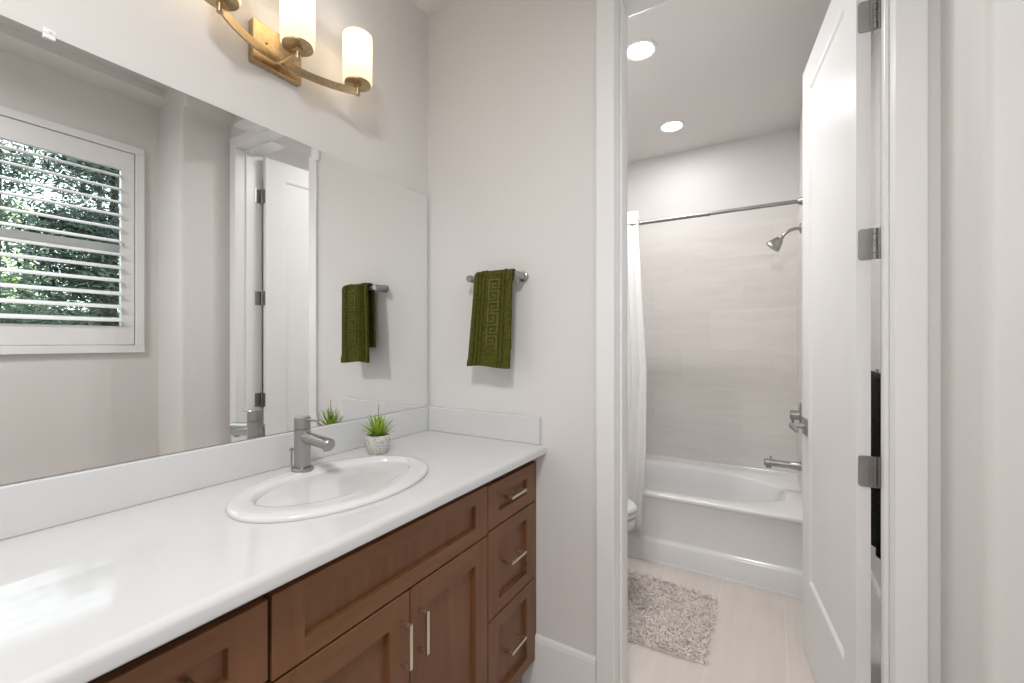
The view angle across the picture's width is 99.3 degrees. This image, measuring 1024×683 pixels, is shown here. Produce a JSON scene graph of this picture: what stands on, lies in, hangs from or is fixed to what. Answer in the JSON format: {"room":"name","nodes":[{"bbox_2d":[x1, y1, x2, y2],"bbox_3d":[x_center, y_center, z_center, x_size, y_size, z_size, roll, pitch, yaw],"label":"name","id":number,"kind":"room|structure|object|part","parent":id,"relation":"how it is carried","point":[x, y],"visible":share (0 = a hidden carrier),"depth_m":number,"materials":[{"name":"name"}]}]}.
{"room":"bathroom","nodes":[
{"label":"bathroom","id":0,"kind":"room"},
{"bbox_2d":[0,0,427,485],"bbox_3d":[-1.221,-0.042,0.588,0.150,2.743,3.150,0,0,31],"label":"wall","id":1,"kind":"structure","parent":0,"point":[185,46],"depth_m":1.33,"materials":[{"name":"paint"}]},
{"bbox_2d":[0,15,426,484],"bbox_3d":[-0.705,-0.181,1.297,0.015,0.912,1.336,0,0,31],"label":"wall mirror","id":2,"kind":"object","parent":1,"relation":"attached to","point":[180,271],"visible":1,"depth_m":1.07,"materials":[{"name":"clear glass"}]},
{"bbox_2d":[0,406,429,539],"bbox_3d":[-0.701,0.327,1.299,0.020,0.101,1.354,0,0,31],"label":"backsplash","id":3,"kind":"structure","parent":1,"relation":"attached to","point":[29,506],"depth_m":1.04,"materials":[{"name":"white stone"}]},
{"bbox_2d":[205,0,371,96],"bbox_3d":[-0.641,-0.899,1.262,0.162,0.202,0.506,0,0,31],"label":"wall lamp","id":4,"kind":"object","parent":1,"relation":"attached to","point":[280,55],"visible":1,"depth_m":1.26,"materials":[{"name":"gold metal"}]},
{"bbox_3d":[-0.702,-0.857,1.294,0.024,0.117,0.149,0,0,31],"label":"plate","id":5,"kind":"part","parent":4,"relation":"part of","materials":[{"name":"gold metal"}]},
{"bbox_3d":[-0.651,-0.819,1.265,0.099,0.014,0.014,0,0,31],"label":"arm","id":6,"kind":"part","parent":4,"relation":"part of","materials":[{"name":"gold metal"}]},
{"bbox_3d":[-0.611,-0.923,1.242,0.091,0.154,0.091,0,0,31],"label":"lamp shade","id":7,"kind":"part","parent":4,"relation":"part of","materials":[{"name":"beige glass"}]},
{"bbox_3d":[-0.505,-0.923,1.422,0.091,0.154,0.091,0,0,31],"label":"lamp shade","id":8,"kind":"part","parent":4,"relation":"part of","materials":[{"name":"beige glass"}]},
{"bbox_2d":[411,0,459,15],"bbox_3d":[-0.317,-1.473,0.054,2.600,0.120,3.170,0,0,31],"label":"ceiling","id":9,"kind":"structure","parent":0,"point":[429,7],"depth_m":1.82,"materials":[{"name":"paint"}]},
{"bbox_2d":[428,0,940,682],"bbox_3d":[0.497,-0.060,1.460,2.220,2.780,0.140,0,0,31],"label":"wall","id":10,"kind":"structure","parent":0,"point":[512,83],"depth_m":1.60,"materials":[{"name":"paint"}]},
{"bbox_2d":[466,271,528,282],"bbox_3d":[-0.061,-0.247,1.668,0.246,0.036,0.068,0,0,31],"label":"towel bar","id":11,"kind":"object","parent":10,"relation":"attached to","point":[523,276],"visible":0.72,"depth_m":1.62,"materials":[{"name":"metal"}]},
{"bbox_3d":[-0.151,-0.247,1.722,0.036,0.036,0.068,0,0,31],"label":"post","id":12,"kind":"part","parent":11,"relation":"part of","materials":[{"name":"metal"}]},
{"bbox_2d":[467,268,515,368],"bbox_3d":[-0.072,-0.088,1.645,0.190,0.370,0.082,0,0,31],"label":"hand towel","id":13,"kind":"object","parent":11,"relation":"hanging from","point":[491,317],"visible":1,"depth_m":1.61,"materials":[{"name":"green fabric"}]},
{"bbox_3d":[0.029,-0.247,1.615,0.036,0.036,0.068,0,0,31],"label":"post","id":14,"kind":"part","parent":11,"relation":"part of","materials":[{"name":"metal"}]},
{"bbox_2d":[522,634,595,682],"bbox_3d":[0.165,1.208,1.567,0.289,0.245,0.014,0,0,31],"label":"baseboard","id":15,"kind":"structure","parent":10,"relation":"attached to","point":[554,661],"depth_m":1.56,"materials":[{"name":"white paint"}]},
{"bbox_2d":[596,0,927,682],"bbox_3d":[0.693,0.037,1.345,0.845,2.585,0.166,0,0,31],"label":"door frame","id":16,"kind":"structure","parent":10,"relation":"attached to","point":[910,16],"depth_m":1.14,"materials":[{"name":"white paint"}]},
{"bbox_2d":[789,0,877,682],"bbox_3d":[1.123,0.073,1.580,0.101,2.490,0.727,0,0,22],"label":"door","id":17,"kind":"structure","parent":10,"relation":"in","point":[840,471],"depth_m":1.46,"materials":[{"name":"white paint"}]},
{"bbox_3d":[1.195,0.357,1.816,0.057,0.025,0.124,0,0,23],"label":"lever","id":18,"kind":"part","parent":17,"relation":"part of","materials":[{"name":"silver metal"}]},
{"bbox_3d":[1.245,0.358,1.849,0.010,0.072,0.064,0,0,23],"label":"lever handle","id":19,"kind":"part","parent":17,"relation":"part of","materials":[{"name":"silver metal"}]},
{"bbox_2d":[628,127,798,235],"bbox_3d":[1.409,-0.060,3.320,2.090,2.780,0.130,0,0,31],"label":"wall","id":20,"kind":"structure","parent":0,"point":[760,169],"depth_m":3.18,"materials":[{"name":"paint"}]},
{"bbox_2d":[640,217,796,472],"bbox_3d":[1.268,0.020,3.321,1.544,1.730,0.013,0,0,31],"label":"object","id":21,"kind":"structure","parent":20,"relation":"attached to","point":[720,304],"depth_m":3.16,"materials":[{"name":"beige tile"}]},
{"bbox_2d":[628,0,873,162],"bbox_3d":[1.064,-1.510,2.391,2.600,0.120,2.100,0,0,31],"label":"ceiling","id":22,"kind":"structure","parent":0,"point":[730,70],"depth_m":2.31,"materials":[{"name":"paint"}]},
{"bbox_2d":[628,38,656,61],"bbox_3d":[0.636,-1.446,2.160,0.164,0.008,0.164,0,0,31],"label":"recessed light","id":23,"kind":"object","parent":22,"relation":"in","point":[640,49],"visible":0.91,"depth_m":2.15,"materials":[{"name":"white paint"}]},
{"bbox_2d":[659,120,684,132],"bbox_3d":[1.073,-1.446,2.920,0.164,0.008,0.164,0,0,31],"label":"recessed light","id":24,"kind":"object","parent":22,"relation":"in","point":[672,125],"visible":1,"depth_m":2.91,"materials":[{"name":"white paint"}]},
{"bbox_2d":[628,556,880,682],"bbox_3d":[0.238,1.390,0.992,2.600,0.120,5.350,0,0,31],"label":"floor","id":25,"kind":"structure","parent":0,"point":[757,637],"depth_m":1.90,"materials":[{"name":"beige tile"}]},
{"bbox_2d":[87,595,267,682],"bbox_3d":[-0.715,0.871,0.741,0.561,0.918,0.320,0,0,31],"label":"vanity cabinet","id":26,"kind":"object","parent":25,"relation":"on","point":[232,647],"visible":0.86,"depth_m":0.68,"materials":[{"name":"brown wood"}]},
{"bbox_3d":[-0.494,0.505,0.602,0.039,0.009,0.096,0,0,31],"label":"bar pull","id":27,"kind":"part","parent":26,"relation":"part of","materials":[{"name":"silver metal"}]},
{"bbox_2d":[263,485,486,682],"bbox_3d":[-0.461,0.871,1.170,0.561,0.918,0.674,0,0,31],"label":"base cabinet","id":28,"kind":"object","parent":25,"relation":"on","point":[408,604],"visible":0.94,"depth_m":1.01,"materials":[{"name":"brown wood"}]},
{"bbox_2d":[0,406,545,682],"bbox_3d":[-0.464,0.344,1.159,0.570,0.135,1.354,0,0,31],"label":"countertop","id":29,"kind":"structure","parent":28,"relation":"on","point":[101,568],"depth_m":0.86,"materials":[{"name":"white stone"}]},
{"bbox_2d":[289,415,334,471],"bbox_3d":[-0.559,0.288,1.219,0.162,0.151,0.060,0,0,31],"label":"faucet","id":30,"kind":"object","parent":29,"relation":"on","point":[304,438],"visible":1,"depth_m":1.22,"materials":[{"name":"silver metal"}]},
{"bbox_3d":[-0.631,0.333,1.245,0.011,0.060,0.011,0,0,31],"label":"lift rod","id":31,"kind":"part","parent":30,"relation":"part of","materials":[{"name":"silver metal"}]},
{"bbox_3d":[-0.560,0.220,1.219,0.055,0.012,0.008,0,0,31],"label":"lever","id":32,"kind":"part","parent":30,"relation":"part of","materials":[{"name":"silver metal"}]},
{"bbox_3d":[-0.539,0.275,1.207,0.115,0.043,0.033,0,0,31],"label":"spout","id":33,"kind":"part","parent":30,"relation":"part of","materials":[{"name":"silver metal"}]},
{"bbox_2d":[225,455,428,523],"bbox_3d":[-0.461,0.434,1.157,0.386,0.140,0.540,0,0,31],"label":"sink","id":34,"kind":"object","parent":29,"relation":"in","point":[242,507],"visible":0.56,"depth_m":1.03,"materials":[{"name":"white ceramic"}]},
{"bbox_2d":[361,404,395,454],"bbox_3d":[-0.453,0.294,1.478,0.122,0.164,0.116,0,0,-29],"label":"potted plant","id":35,"kind":"object","parent":29,"relation":"on","point":[377,442],"visible":1,"depth_m":1.46,"materials":[{"name":"ceramic"}]},
{"bbox_3d":[-0.455,0.345,1.478,0.081,0.062,0.081,0,0,31],"label":"pot","id":36,"kind":"part","parent":35,"relation":"part of","materials":[{"name":"ceramic"}]},
{"bbox_3d":[-0.339,0.881,0.904,0.019,0.573,0.336,0,0,31],"label":"door","id":37,"kind":"part","parent":28,"relation":"part of","materials":[{"name":"brown wood"}]},
{"bbox_3d":[-0.245,0.708,1.015,0.030,0.105,0.009,0,0,31],"label":"bar pull","id":38,"kind":"part","parent":28,"relation":"part of","materials":[{"name":"silver metal"}]},
{"bbox_3d":[-0.215,0.708,1.065,0.030,0.105,0.009,0,0,31],"label":"bar pull","id":39,"kind":"part","parent":28,"relation":"part of","materials":[{"name":"silver metal"}]},
{"bbox_3d":[-0.168,0.881,1.194,0.019,0.573,0.332,0,0,31],"label":"door","id":40,"kind":"part","parent":28,"relation":"part of","materials":[{"name":"brown wood"}]},
{"bbox_2d":[484,461,535,682],"bbox_3d":[-0.206,0.871,1.603,0.561,0.918,0.328,0,0,31],"label":"drawer unit","id":41,"kind":"object","parent":25,"relation":"on","point":[511,497],"visible":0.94,"depth_m":1.46,"materials":[{"name":"brown wood"}]},
{"bbox_3d":[-0.002,0.513,1.474,0.019,0.138,0.310,0,0,31],"label":"drawer","id":42,"kind":"part","parent":41,"relation":"part of","materials":[{"name":"brown wood"}]},
{"bbox_3d":[-0.002,0.725,1.474,0.019,0.275,0.310,0,0,31],"label":"drawer","id":43,"kind":"part","parent":41,"relation":"part of","materials":[{"name":"brown wood"}]},
{"bbox_3d":[-0.002,1.018,1.474,0.019,0.301,0.310,0,0,31],"label":"drawer","id":44,"kind":"part","parent":41,"relation":"part of","materials":[{"name":"brown wood"}]},
{"bbox_3d":[0.010,1.010,1.455,0.039,0.009,0.096,0,0,31],"label":"bar pull","id":45,"kind":"part","parent":41,"relation":"part of","materials":[{"name":"silver metal"}]},
{"bbox_3d":[0.010,0.717,1.455,0.039,0.009,0.096,0,0,31],"label":"bar pull","id":46,"kind":"part","parent":41,"relation":"part of","materials":[{"name":"silver metal"}]},
{"bbox_3d":[0.010,0.505,1.455,0.039,0.009,0.096,0,0,31],"label":"bar pull","id":47,"kind":"part","parent":41,"relation":"part of","materials":[{"name":"silver metal"}]},
{"bbox_2d":[628,499,636,529],"bbox_3d":[0.305,0.897,2.433,0.779,0.867,0.416,0,0,31],"label":"toilet","id":48,"kind":"object","parent":25,"relation":"on","point":[632,507],"visible":0.07,"depth_m":2.22,"materials":[{"name":"white ceramic"}]},
{"bbox_3d":[0.381,1.116,2.388,0.587,0.427,0.360,0,0,31],"label":"bowl","id":49,"kind":"part","parent":48,"relation":"part of","materials":[{"name":"white ceramic"}]},
{"bbox_3d":[0.406,0.886,2.373,0.545,0.021,0.368,0,0,31],"label":"seat","id":50,"kind":"part","parent":48,"relation":"part of","materials":[{"name":"white ceramic"}]},
{"bbox_3d":[0.402,0.858,2.376,0.555,0.029,0.368,0,0,31],"label":"lid","id":51,"kind":"part","parent":48,"relation":"part of","materials":[{"name":"white ceramic"}]},
{"bbox_2d":[628,568,718,664],"bbox_3d":[0.718,1.314,2.148,0.555,0.031,0.635,0,0,31],"label":"bath mat","id":52,"kind":"object","parent":25,"relation":"on","point":[668,617],"visible":0.74,"depth_m":2.08,"materials":[{"name":"grey fabric"}]},
{"bbox_2d":[628,454,802,596],"bbox_3d":[1.065,1.108,2.977,1.542,0.444,0.809,0,0,31],"label":"bathtub","id":53,"kind":"object","parent":25,"relation":"on","point":[737,523],"visible":0.57,"depth_m":2.53,"materials":[{"name":"white ceramic"}]},
{"bbox_2d":[643,458,802,517],"bbox_3d":[1.068,1.083,2.982,1.542,0.336,0.797,0,0,31],"label":"basin","id":54,"kind":"object","parent":53,"relation":"in","point":[673,488],"depth_m":2.88,"materials":[{"name":"white ceramic"}]},
{"bbox_2d":[799,104,802,206],"bbox_3d":[1.837,-0.060,2.515,0.256,2.780,0.860,0,0,31],"label":"wall","id":55,"kind":"structure","parent":0,"point":[801,118],"depth_m":2.71,"materials":[{"name":"paint"}]},
{"bbox_2d":[628,554,802,599],"bbox_3d":[0.857,1.325,2.626,1.542,0.010,0.006,0,0,31],"label":"baseboard","id":56,"kind":"structure","parent":55,"relation":"attached to","point":[705,574],"depth_m":2.43,"materials":[{"name":"white paint"}]},
{"bbox_2d":[764,456,800,470],"bbox_3d":[1.636,0.734,2.634,0.190,0.073,0.056,0,0,31],"label":"tub spout","id":57,"kind":"object","parent":55,"relation":"attached to","point":[769,463],"visible":0.99,"depth_m":2.62,"materials":[{"name":"metal"}]},
{"bbox_3d":[1.627,0.743,2.639,0.170,0.054,0.043,0,0,31],"label":"spout","id":58,"kind":"part","parent":57,"relation":"part of","materials":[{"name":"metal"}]},
{"bbox_2d":[766,223,800,251],"bbox_3d":[1.640,-0.628,2.632,0.180,0.158,0.086,0,0,31],"label":"shower","id":59,"kind":"object","parent":55,"relation":"attached to","point":[775,244],"visible":1,"depth_m":2.62,"materials":[{"name":"metal"}]},
{"bbox_3d":[1.672,-0.659,2.613,0.097,0.057,0.019,0,0,31],"label":"arm","id":60,"kind":"part","parent":59,"relation":"part of","materials":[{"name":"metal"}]},
{"bbox_2d":[790,403,801,422],"bbox_3d":[1.694,0.441,2.600,0.056,0.159,0.150,0,0,31],"label":"shower valve","id":61,"kind":"object","parent":55,"relation":"attached to","point":[794,414],"visible":0.73,"depth_m":2.58,"materials":[{"name":"metal"}]},
{"bbox_2d":[797,193,802,497],"bbox_3d":[1.721,0.020,2.580,0.011,1.730,0.804,0,0,31],"label":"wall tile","id":62,"kind":"structure","parent":55,"relation":"attached to","point":[800,212],"depth_m":2.63,"materials":[{"name":"beige tile"}]},
{"bbox_2d":[871,28,880,589],"bbox_3d":[1.751,-0.060,1.991,0.150,2.780,2.050,0,0,31],"label":"wall","id":63,"kind":"structure","parent":0,"point":[876,36],"depth_m":1.97,"materials":[{"name":"paint"}]},
{"bbox_2d":[871,570,880,655],"bbox_3d":[1.442,1.208,1.628,0.014,0.245,1.070,0,0,31],"label":"baseboard","id":64,"kind":"structure","parent":63,"relation":"attached to","point":[875,590],"depth_m":1.93,"materials":[{"name":"white paint"}]},
{"bbox_3d":[1.473,0.140,1.731,0.064,0.040,0.570,0,0,31],"label":"towel bar","id":65,"kind":"object","parent":63,"relation":"attached to","visible":0},
{"bbox_2d":[871,371,880,558],"bbox_3d":[1.450,0.453,1.745,0.046,0.664,0.422,0,0,31],"label":"bath towel","id":66,"kind":"object","parent":65,"relation":"hanging from","point":[875,377],"visible":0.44,"depth_m":1.64,"materials":[{"name":"black fabric"}]},
{"bbox_2d":[941,0,1023,682],"bbox_3d":[1.113,-0.042,0.867,0.316,2.743,0.265,0,0,31],"label":"wall","id":67,"kind":"structure","parent":0,"point":[982,41],"depth_m":0.85,"materials":[{"name":"paint"}]},
{"bbox_3d":[0.081,-0.060,2.978,0.150,2.780,2.050,0,0,31],"label":"wall","id":68,"kind":"structure","parent":0,"visible":0},
{"bbox_2d":[628,196,802,225],"bbox_3d":[0.874,-0.738,2.655,1.523,0.052,0.052,0,0,31],"label":"shower curtain rod","id":69,"kind":"object","parent":68,"relation":"attached to","point":[799,201],"visible":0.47,"depth_m":2.47,"materials":[{"name":"metal"}]},
{"bbox_2d":[628,211,646,534],"bbox_3d":[0.601,0.167,2.765,0.511,1.972,0.109,0,0,31],"label":"shower curtain","id":70,"kind":"object","parent":69,"relation":"hanging from","point":[637,367],"visible":0.16,"depth_m":2.66,"materials":[{"name":"white fabric"}]}
]}

